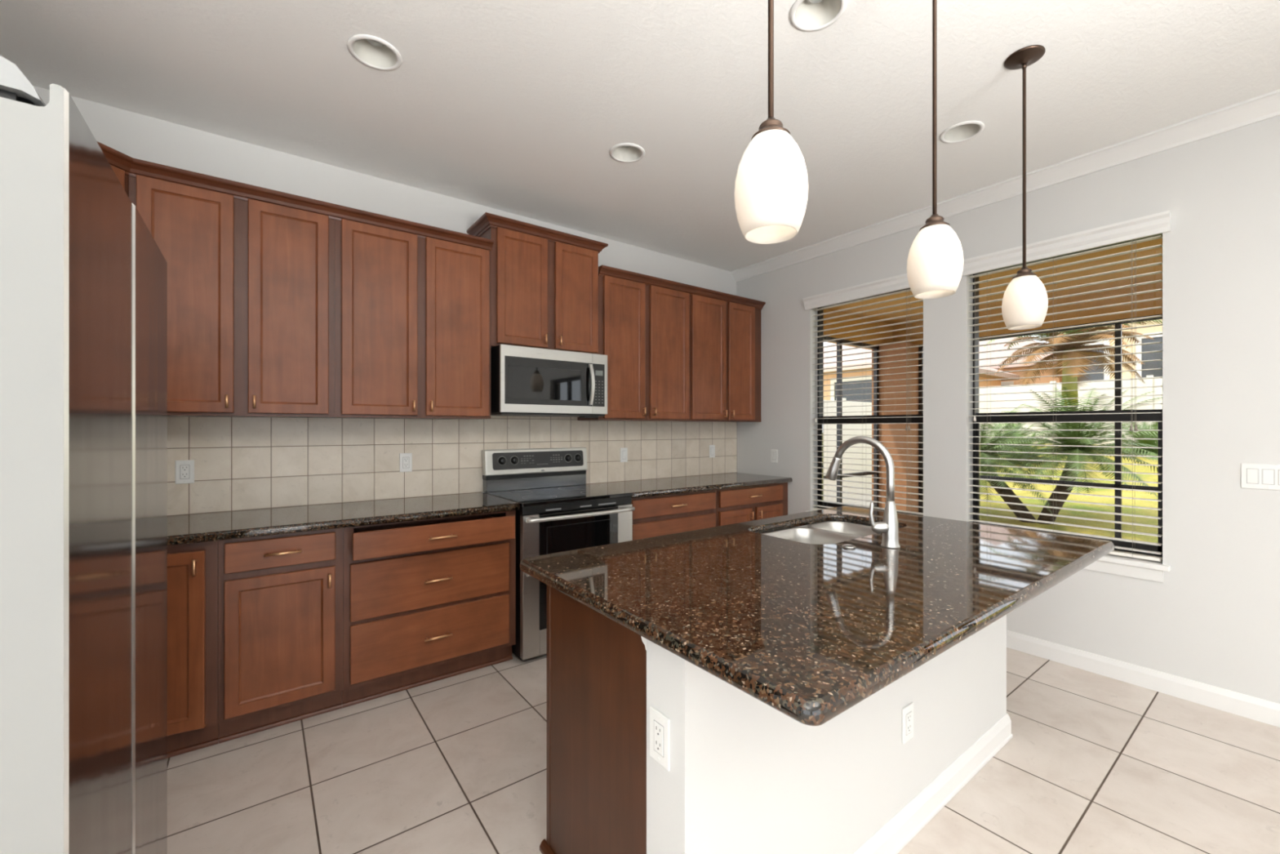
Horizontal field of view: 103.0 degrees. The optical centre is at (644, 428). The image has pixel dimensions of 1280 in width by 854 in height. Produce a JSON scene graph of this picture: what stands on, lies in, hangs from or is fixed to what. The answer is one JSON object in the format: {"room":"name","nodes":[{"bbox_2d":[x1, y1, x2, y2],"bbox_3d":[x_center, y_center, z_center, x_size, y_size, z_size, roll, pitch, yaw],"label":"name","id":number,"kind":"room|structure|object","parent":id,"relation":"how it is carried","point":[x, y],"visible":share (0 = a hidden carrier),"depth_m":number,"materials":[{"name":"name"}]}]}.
{"room":"kitchen","nodes":[
{"label":"kitchen","id":0,"kind":"room"},
{"bbox_2d":[33,85,736,513],"bbox_3d":[-0.964,-0.076,3.579,4.895,2.832,0.120,0,0,-37],"label":"wall","id":1,"kind":"structure","parent":0,"point":[135,135],"depth_m":2.83,"materials":[{"name":"white paint"}]},
{"bbox_2d":[109,164,128,197],"bbox_3d":[-2.452,-0.575,1.997,0.612,1.034,0.608,0,0,-37],"label":"upper cabinet","id":2,"kind":"object","parent":1,"relation":"attached to","point":[123,179],"visible":0.02,"depth_m":2.14,"materials":[{"name":"brown wood"}]},
{"bbox_2d":[97,141,493,252],"bbox_3d":[-1.788,-1.111,2.401,0.304,0.062,2.218,0,0,44],"label":"crown molding","id":3,"kind":"structure","parent":2,"relation":"on","point":[132,166],"depth_m":2.46,"materials":[{"name":"brown wood"}]},
{"bbox_2d":[128,174,334,417],"bbox_3d":[-1.984,-0.575,2.507,0.755,1.034,0.358,0,0,-37],"label":"upper cabinet","id":4,"kind":"object","parent":1,"relation":"attached to","point":[251,283],"visible":0.94,"depth_m":2.41,"materials":[{"name":"brown wood"}]},
{"bbox_2d":[330,218,490,419],"bbox_3d":[-1.353,-0.575,2.984,0.825,1.034,0.358,0,0,-37],"label":"upper cabinet","id":5,"kind":"object","parent":1,"relation":"attached to","point":[412,313],"visible":0.99,"depth_m":2.83,"materials":[{"name":"brown wood"}]},
{"bbox_2d":[167,415,737,515],"bbox_3d":[-0.997,0.168,3.472,4.713,0.516,0.010,0,0,-37],"label":"backsplash","id":6,"kind":"structure","parent":1,"relation":"attached to","point":[241,463],"depth_m":3.04,"materials":[{"name":"tile"}]},
{"bbox_2d":[175,459,194,484],"bbox_3d":[-2.263,0.215,2.504,0.070,0.115,0.008,0,0,-37],"label":"wall outlet","id":7,"kind":"object","parent":6,"relation":"attached to","point":[184,469],"visible":1,"depth_m":2.50,"materials":[{"name":"white plastic"}]},
{"bbox_2d":[180,465,189,478],"bbox_3d":[-2.261,0.215,2.502,0.033,0.066,0.002,0,0,-37],"label":"receptacle","id":8,"kind":"object","parent":7,"relation":"attached to","point":[184,469],"depth_m":2.50,"materials":[{"name":"grey plastic"}]},
{"bbox_2d":[399,453,412,471],"bbox_3d":[-1.460,0.210,3.110,0.070,0.115,0.008,0,0,-37],"label":"wall outlet","id":9,"kind":"object","parent":6,"relation":"attached to","point":[405,459],"visible":1,"depth_m":3.11,"materials":[{"name":"white plastic"}]},
{"bbox_2d":[403,457,408,467],"bbox_3d":[-1.459,0.210,3.108,0.033,0.066,0.002,0,0,-37],"label":"receptacle","id":10,"kind":"object","parent":9,"relation":"attached to","point":[406,460],"depth_m":3.11,"materials":[{"name":"grey plastic"}]},
{"bbox_2d":[620,447,627,462],"bbox_3d":[-0.166,0.215,4.087,0.070,0.115,0.010,0,0,-37],"label":"light switch","id":11,"kind":"object","parent":6,"relation":"attached to","point":[624,451],"visible":1,"depth_m":4.08,"materials":[{"name":"white plastic"}]},
{"bbox_2d":[709,444,715,457],"bbox_3d":[0.621,0.212,4.682,0.070,0.115,0.010,0,0,-37],"label":"light switch","id":12,"kind":"object","parent":6,"relation":"attached to","point":[712,447],"visible":1,"depth_m":4.68,"materials":[{"name":"white plastic"}]},
{"bbox_2d":[480,226,598,354],"bbox_3d":[-0.714,-0.879,3.467,0.775,0.738,0.358,0,0,-37],"label":"upper cabinet","id":13,"kind":"object","parent":1,"relation":"attached to","point":[544,293],"visible":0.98,"depth_m":3.33,"materials":[{"name":"brown wood"}]},
{"bbox_2d":[466,212,608,253],"bbox_3d":[-0.715,-1.269,3.468,0.876,0.062,0.354,0,0,-37],"label":"crown molding","id":14,"kind":"structure","parent":13,"relation":"attached to","point":[487,220],"depth_m":3.28,"materials":[{"name":"brown wood"}]},
{"bbox_2d":[490,344,607,417],"bbox_3d":[-0.668,-0.290,3.436,0.764,0.436,0.443,0,0,-37],"label":"microwave","id":15,"kind":"object","parent":1,"relation":"attached to","point":[526,381],"visible":0.98,"depth_m":3.26,"materials":[{"name":"silver metal"}]},
{"bbox_2d":[577,275,688,421],"bbox_3d":[-0.066,-0.575,3.958,0.849,1.034,0.358,0,0,-37],"label":"upper cabinet","id":16,"kind":"object","parent":1,"relation":"attached to","point":[643,330],"visible":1,"depth_m":3.82,"materials":[{"name":"brown wood"}]},
{"bbox_2d":[598,265,765,310],"bbox_3d":[0.383,-1.111,4.107,1.746,0.062,0.050,0,0,-37],"label":"crown molding","id":17,"kind":"structure","parent":16,"relation":"attached to","point":[603,270],"depth_m":3.99,"materials":[{"name":"brown wood"}]},
{"bbox_2d":[687,293,760,422],"bbox_3d":[0.629,-0.575,4.482,0.902,1.034,0.358,0,0,-37],"label":"upper cabinet","id":18,"kind":"object","parent":1,"relation":"attached to","point":[725,338],"visible":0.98,"depth_m":4.33,"materials":[{"name":"brown wood"}]},
{"bbox_2d":[0,0,1279,271],"bbox_3d":[0.122,-1.492,-0.690,8.250,0.001,8.200,0,0,-37],"label":"ceiling","id":19,"kind":"structure","parent":0,"point":[517,107],"depth_m":2.24,"materials":[{"name":"white paint"}]},
{"bbox_2d":[346,34,402,71],"bbox_3d":[-1.072,-1.548,2.024,0.194,0.127,0.194,0,0,-37],"label":"recessed light","id":20,"kind":"object","parent":19,"relation":"in","point":[374,52],"visible":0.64,"depth_m":2.07,"materials":[{"name":"white metal"}]},
{"bbox_2d":[608,142,644,163],"bbox_3d":[-0.095,-1.548,2.759,0.194,0.127,0.194,0,0,-37],"label":"recessed light","id":21,"kind":"object","parent":19,"relation":"in","point":[627,153],"visible":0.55,"depth_m":2.81,"materials":[{"name":"grey metal"}]},
{"bbox_2d":[734,0,808,244],"bbox_3d":[0.264,-0.948,1.066,0.150,1.086,0.150,0,0,-37],"label":"pendant light","id":22,"kind":"object","parent":19,"relation":"hanging from","point":[771,185],"visible":1,"depth_m":1.01,"materials":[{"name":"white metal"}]},
{"bbox_2d":[789,0,846,31],"bbox_3d":[0.617,-1.548,1.815,0.194,0.127,0.194,0,0,-37],"label":"recessed light","id":23,"kind":"object","parent":19,"relation":"in","point":[806,15],"visible":1,"depth_m":1.87,"materials":[{"name":"grey metal"}]},
{"bbox_2d":[906,0,964,298],"bbox_3d":[0.879,-0.948,1.543,0.150,1.086,0.150,0,0,-37],"label":"pendant light","id":24,"kind":"object","parent":19,"relation":"hanging from","point":[935,263],"visible":1,"depth_m":1.50,"materials":[{"name":"white glass"}]},
{"bbox_2d":[939,120,984,143],"bbox_3d":[1.597,-1.548,2.565,0.194,0.127,0.194,0,0,-37],"label":"recessed light","id":25,"kind":"object","parent":19,"relation":"in","point":[965,131],"visible":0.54,"depth_m":2.61,"materials":[{"name":"grey metal"}]},
{"bbox_2d":[1001,44,1048,329],"bbox_3d":[1.526,-0.948,2.046,0.150,1.086,0.150,0,0,-37],"label":"pendant light","id":26,"kind":"object","parent":19,"relation":"hanging from","point":[1024,304],"visible":1,"depth_m":2.02,"materials":[{"name":"white glass"}]},
{"bbox_2d":[167,647,1279,853],"bbox_3d":[0.092,1.400,-0.775,8.100,0.120,8.100,0,0,-37],"label":"floor","id":27,"kind":"structure","parent":0,"point":[1092,762],"depth_m":1.94,"materials":[{"name":"tile"}]},
{"bbox_2d":[0,55,167,853],"bbox_3d":[-1.394,0.424,0.815,0.826,1.832,0.908,0,0,-37],"label":"refrigerator","id":28,"kind":"object","parent":27,"relation":"on","point":[83,277],"visible":1,"depth_m":0.72,"materials":[{"name":"grey metal"}]},
{"bbox_2d":[167,540,218,757],"bbox_3d":[-2.307,0.902,2.058,0.916,0.874,0.685,0,0,-37],"label":"base cabinet","id":29,"kind":"object","parent":27,"relation":"on","point":[193,724],"visible":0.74,"depth_m":2.05,"materials":[{"name":"brown wood"}]},
{"bbox_2d":[167,492,519,545],"bbox_3d":[-1.791,0.445,2.466,2.232,0.038,0.638,0,0,-37],"label":"countertop","id":30,"kind":"structure","parent":29,"relation":"on","point":[218,526],"depth_m":2.48,"materials":[{"name":"stone"}]},
{"bbox_2d":[217,527,343,742],"bbox_3d":[-1.770,0.902,2.485,0.454,0.874,0.653,0,0,-37],"label":"base cabinet","id":31,"kind":"object","parent":27,"relation":"on","point":[281,596],"visible":1,"depth_m":2.25,"materials":[{"name":"brown wood"}]},
{"bbox_2d":[342,510,515,707],"bbox_3d":[-1.223,0.902,2.848,0.855,0.874,0.733,0,0,-37],"label":"base cabinet","id":32,"kind":"object","parent":27,"relation":"on","point":[426,601],"visible":0.94,"depth_m":2.61,"materials":[{"name":"brown wood"}]},
{"bbox_2d":[481,447,635,659],"bbox_3d":[-0.564,0.742,3.338,0.774,1.196,0.722,0,0,-37],"label":"range","id":33,"kind":"object","parent":27,"relation":"on","point":[552,519],"visible":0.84,"depth_m":3.14,"materials":[{"name":"silver metal"}]},
{"bbox_2d":[485,484,632,506],"bbox_3d":[-0.560,0.433,3.334,0.770,0.023,0.587,0,0,-37],"label":"cooktop","id":34,"kind":"object","parent":33,"relation":"in","point":[571,495],"depth_m":3.24,"materials":[{"name":"grey glass"}]},
{"bbox_2d":[631,489,716,540],"bbox_3d":[0.053,0.902,3.862,0.830,0.874,0.653,0,0,-37],"label":"base cabinet","id":35,"kind":"object","parent":27,"relation":"on","point":[664,514],"visible":0.23,"depth_m":3.61,"materials":[{"name":"brown wood"}]},
{"bbox_2d":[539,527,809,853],"bbox_3d":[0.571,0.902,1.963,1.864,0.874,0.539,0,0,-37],"label":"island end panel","id":36,"kind":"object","parent":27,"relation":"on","point":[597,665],"visible":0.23,"depth_m":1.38,"materials":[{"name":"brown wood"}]},
{"bbox_2d":[520,505,1114,725],"bbox_3d":[0.683,0.445,1.799,1.917,0.038,1.123,0,0,-37],"label":"countertop","id":37,"kind":"structure","parent":36,"relation":"on","point":[810,632],"depth_m":1.35,"materials":[{"name":"stone"}]},
{"bbox_2d":[760,521,876,544],"bbox_3d":[0.795,0.566,2.202,0.722,0.202,0.418,0,0,-37],"label":"sink","id":38,"kind":"object","parent":37,"relation":"in","point":[823,532],"visible":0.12,"depth_m":2.35,"materials":[{"name":"silver metal"}]},
{"bbox_2d":[842,544,855,548],"bbox_3d":[0.729,0.422,1.819,0.045,0.007,0.045,0,0,-37],"label":"cover","id":39,"kind":"object","parent":37,"relation":"on","point":[846,546],"visible":1,"depth_m":1.81,"materials":[{"name":"silver metal"}]},
{"bbox_2d":[825,435,900,548],"bbox_3d":[0.800,0.228,1.911,0.102,0.396,0.291,0,0,-37],"label":"kitchen faucet","id":40,"kind":"object","parent":37,"relation":"on","point":[889,528],"visible":1,"depth_m":1.82,"materials":[{"name":"silver metal"}]},
{"bbox_2d":[716,482,787,526],"bbox_3d":[0.731,0.902,4.375,0.868,0.874,0.653,0,0,-37],"label":"base cabinet","id":41,"kind":"object","parent":27,"relation":"on","point":[744,504],"visible":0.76,"depth_m":4.11,"materials":[{"name":"brown wood"}]},
{"bbox_2d":[586,472,792,497],"bbox_3d":[0.400,0.445,4.122,1.702,0.038,0.638,0,0,-37],"label":"countertop","id":42,"kind":"structure","parent":41,"relation":"on","point":[667,486],"depth_m":3.96,"materials":[{"name":"stone"}]},
{"bbox_2d":[646,614,1006,853],"bbox_3d":[0.787,0.902,1.703,1.862,0.876,0.136,0,0,-37],"label":"wall","id":43,"kind":"structure","parent":0,"point":[744,775],"depth_m":1.32,"materials":[{"name":"white paint"}]},
{"bbox_2d":[649,706,670,770],"bbox_3d":[0.033,0.700,1.150,0.008,0.115,0.070,0,0,-37],"label":"wall outlet","id":44,"kind":"object","parent":43,"relation":"attached to","point":[660,724],"visible":1,"depth_m":1.14,"materials":[{"name":"white plastic"}]},
{"bbox_2d":[653,720,662,755],"bbox_3d":[0.031,0.700,1.149,0.002,0.066,0.033,0,0,-37],"label":"receptacle","id":45,"kind":"object","parent":44,"relation":"attached to","point":[658,725],"depth_m":1.15,"materials":[{"name":"white plastic"}]},
{"bbox_2d":[902,702,913,743],"bbox_3d":[0.865,0.968,1.672,0.070,0.115,0.008,0,0,-37],"label":"wall outlet","id":46,"kind":"object","parent":43,"relation":"attached to","point":[907,711],"visible":1,"depth_m":1.66,"materials":[{"name":"white plastic"}]},
{"bbox_2d":[906,711,911,734],"bbox_3d":[0.867,0.968,1.670,0.033,0.066,0.002,0,0,-37],"label":"receptacle","id":47,"kind":"object","parent":46,"relation":"attached to","point":[908,714],"depth_m":1.67,"materials":[{"name":"white plastic"}]},
{"bbox_2d":[853,713,1013,853],"bbox_3d":[0.800,1.288,1.702,1.880,0.101,0.153,0,0,-37],"label":"baseboard","id":48,"kind":"structure","parent":43,"relation":"attached to","point":[892,837],"depth_m":1.78,"materials":[{"name":"white paint"}]},
{"bbox_2d":[829,235,1162,324],"bbox_3d":[4.758,-1.470,2.971,3.499,0.060,8.650,0,0,-37],"label":"ceiling","id":49,"kind":"structure","parent":0,"point":[1157,242],"depth_m":4.91,"materials":[{"name":"brown paint"}]},
{"bbox_2d":[736,115,1279,703],"bbox_3d":[3.365,-0.076,1.761,0.180,2.832,8.000,0,0,-37],"label":"wall","id":50,"kind":"structure","parent":0,"point":[1214,617],"depth_m":2.54,"materials":[{"name":"white paint"}]},
{"bbox_2d":[770,449,777,462],"bbox_3d":[1.151,0.248,4.532,0.010,0.115,0.070,0,0,-37],"label":"light switch","id":51,"kind":"object","parent":50,"relation":"attached to","point":[773,452],"visible":1,"depth_m":4.53,"materials":[{"name":"white plastic"}]},
{"bbox_2d":[804,288,923,515],"bbox_3d":[1.704,-0.140,3.918,0.199,1.840,0.960,0,0,-37],"label":"window","id":52,"kind":"structure","parent":50,"relation":"in","point":[892,418],"depth_m":4.28,"materials":[{"name":"black"}]},
{"bbox_2d":[802,273,923,514],"bbox_3d":[1.657,-0.201,3.890,0.114,1.767,0.976,0,0,-37],"label":"window blind","id":53,"kind":"object","parent":52,"relation":"attached to","point":[900,282],"visible":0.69,"depth_m":3.83,"materials":[{"name":"white"}]},
{"bbox_2d":[730,88,1279,281],"bbox_3d":[3.262,-1.449,1.683,0.078,0.086,8.000,0,0,-37],"label":"trim","id":54,"kind":"structure","parent":50,"relation":"attached to","point":[1266,106],"depth_m":2.89,"materials":[{"name":"white paint"}]},
{"bbox_2d":[973,233,1170,582],"bbox_3d":[2.411,-0.140,2.983,0.199,1.840,0.956,0,0,-37],"label":"window","id":55,"kind":"structure","parent":50,"relation":"in","point":[1140,568],"depth_m":2.85,"materials":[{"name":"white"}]},
{"bbox_2d":[961,210,1171,561],"bbox_3d":[2.363,-0.201,2.955,0.114,1.767,0.972,0,0,-37],"label":"window blind","id":56,"kind":"object","parent":55,"relation":"attached to","point":[1157,223],"visible":0.89,"depth_m":2.85,"materials":[{"name":"white"}]},
{"bbox_2d":[1006,630,1279,727],"bbox_3d":[2.219,1.288,3.114,0.016,0.101,3.140,0,0,-37],"label":"baseboard","id":57,"kind":"structure","parent":50,"relation":"attached to","point":[1265,711],"depth_m":2.60,"materials":[{"name":"white paint"}]},
{"bbox_2d":[1240,462,1279,489],"bbox_3d":[2.830,0.221,2.310,0.010,0.115,0.162,0,0,-37],"label":"light switch","id":58,"kind":"object","parent":50,"relation":"attached to","point":[1255,476],"visible":1,"depth_m":2.33,"materials":[{"name":"white plastic"}]},
{"label":"outside","id":59,"kind":"structure","parent":0,"visible":0},
{"bbox_2d":[980,443,1157,542],"bbox_3d":[26.374,0.985,24.165,56.670,1.030,60.000,0,0,-37],"label":"lawn","id":60,"kind":"structure","parent":59,"point":[1140,468],"depth_m":8.31,"materials":[{"name":"green plant"}]},
{"bbox_2d":[823,397,871,502],"bbox_3d":[3.605,0.475,9.338,8.820,2.090,0.120,0,0,-37],"label":"exterior wall","id":61,"kind":"structure","parent":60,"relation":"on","point":[846,428],"depth_m":9.48,"materials":[{"name":"beige paint"}]},
{"bbox_2d":[823,343,1019,402],"bbox_3d":[9.590,-1.285,21.570,9.000,5.250,7.900,0,0,-37],"label":"neighbor house","id":62,"kind":"structure","parent":60,"relation":"on","point":[981,370],"depth_m":18.25,"materials":[{"name":"brown paint"}]},
{"bbox_2d":[980,422,1052,455],"bbox_3d":[9.939,0.321,13.887,2.071,1.441,2.004,0,0,-37],"label":"shrub","id":63,"kind":"object","parent":60,"relation":"on","point":[1024,434],"visible":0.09,"depth_m":13.76,"materials":[{"name":"green plant"}]},
{"bbox_2d":[978,336,1062,385],"bbox_3d":[17.885,-2.060,25.521,9.000,5.800,7.600,0,0,-37],"label":"neighbor house","id":64,"kind":"structure","parent":60,"relation":"on","point":[1001,346],"depth_m":21.94,"materials":[{"name":"brown paint"}]},
{"bbox_2d":[991,422,1059,466],"bbox_3d":[8.952,0.487,12.227,1.729,1.218,1.706,0,0,-37],"label":"shrub","id":65,"kind":"object","parent":60,"relation":"on","point":[1036,446],"visible":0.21,"depth_m":12.06,"materials":[{"name":"green plant"}]},
{"bbox_2d":[978,374,1162,445],"bbox_3d":[14.745,-0.410,11.929,0.120,2.000,12.620,0,0,-37],"label":"neighboring house","id":66,"kind":"structure","parent":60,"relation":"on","point":[1157,381],"depth_m":14.73,"materials":[{"name":"white paint"}]},
{"bbox_2d":[980,386,1162,524],"bbox_3d":[5.838,0.483,7.711,3.416,2.222,2.245,0,0,33],"label":"date palm","id":67,"kind":"object","parent":60,"relation":"on","point":[1073,425],"visible":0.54,"depth_m":7.45,"materials":[{"name":"green plant"}]},
{"bbox_2d":[983,320,1162,455],"bbox_3d":[10.416,-1.617,12.703,3.867,4.741,3.919,0,0,8],"label":"palm","id":68,"kind":"object","parent":60,"relation":"on","point":[1074,378],"visible":0.54,"depth_m":12.45,"materials":[{"name":"green plant"}]},
{"bbox_2d":[1077,319,1162,381],"bbox_3d":[20.691,-2.760,18.491,9.000,7.200,7.800,0,0,-37],"label":"neighbor house","id":69,"kind":"structure","parent":60,"relation":"on","point":[1152,330],"depth_m":17.10,"materials":[{"name":"beige paint"}]},
{"bbox_2d":[1101,422,1157,459],"bbox_3d":[11.788,0.282,11.824,1.894,1.328,1.869,0,0,-37],"label":"shrub","id":70,"kind":"object","parent":60,"relation":"on","point":[1152,442],"visible":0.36,"depth_m":11.82,"materials":[{"name":"green plant"}]},
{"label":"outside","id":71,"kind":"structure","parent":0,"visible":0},
{"bbox_2d":[847,499,871,506],"bbox_3d":[4.077,1.465,8.780,9.420,0.150,1.420,0,0,-37],"label":"path","id":72,"kind":"structure","parent":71,"point":[864,503],"depth_m":9.42,"materials":[{"name":"beige concrete"}]},
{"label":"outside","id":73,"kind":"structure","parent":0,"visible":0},
{"bbox_3d":[4.676,1.435,3.037,3.450,0.130,8.455,0,0,-37],"label":"floor","id":74,"kind":"structure","parent":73,"visible":0},
{"bbox_2d":[871,342,918,512],"bbox_3d":[3.409,0.131,6.893,0.420,2.479,0.465,0,0,-37],"label":"column","id":75,"kind":"structure","parent":74,"relation":"on","point":[898,376],"depth_m":6.71,"materials":[{"name":"brown paint"}]},
{"bbox_2d":[823,281,1162,350],"bbox_3d":[4.738,-1.274,2.956,3.449,0.329,8.650,0,0,-37],"label":"patio","id":76,"kind":"structure","parent":75,"relation":"on","point":[1157,303],"depth_m":5.60,"materials":[{"name":"brown paint"}]},
{"bbox_2d":[823,314,1162,537],"bbox_3d":[4.649,0.130,2.885,3.185,2.478,8.245,0,0,-37],"label":"screen","id":77,"kind":"object","parent":74,"relation":"on","point":[1117,375],"visible":0.33,"depth_m":5.98,"materials":[{"name":"black"}]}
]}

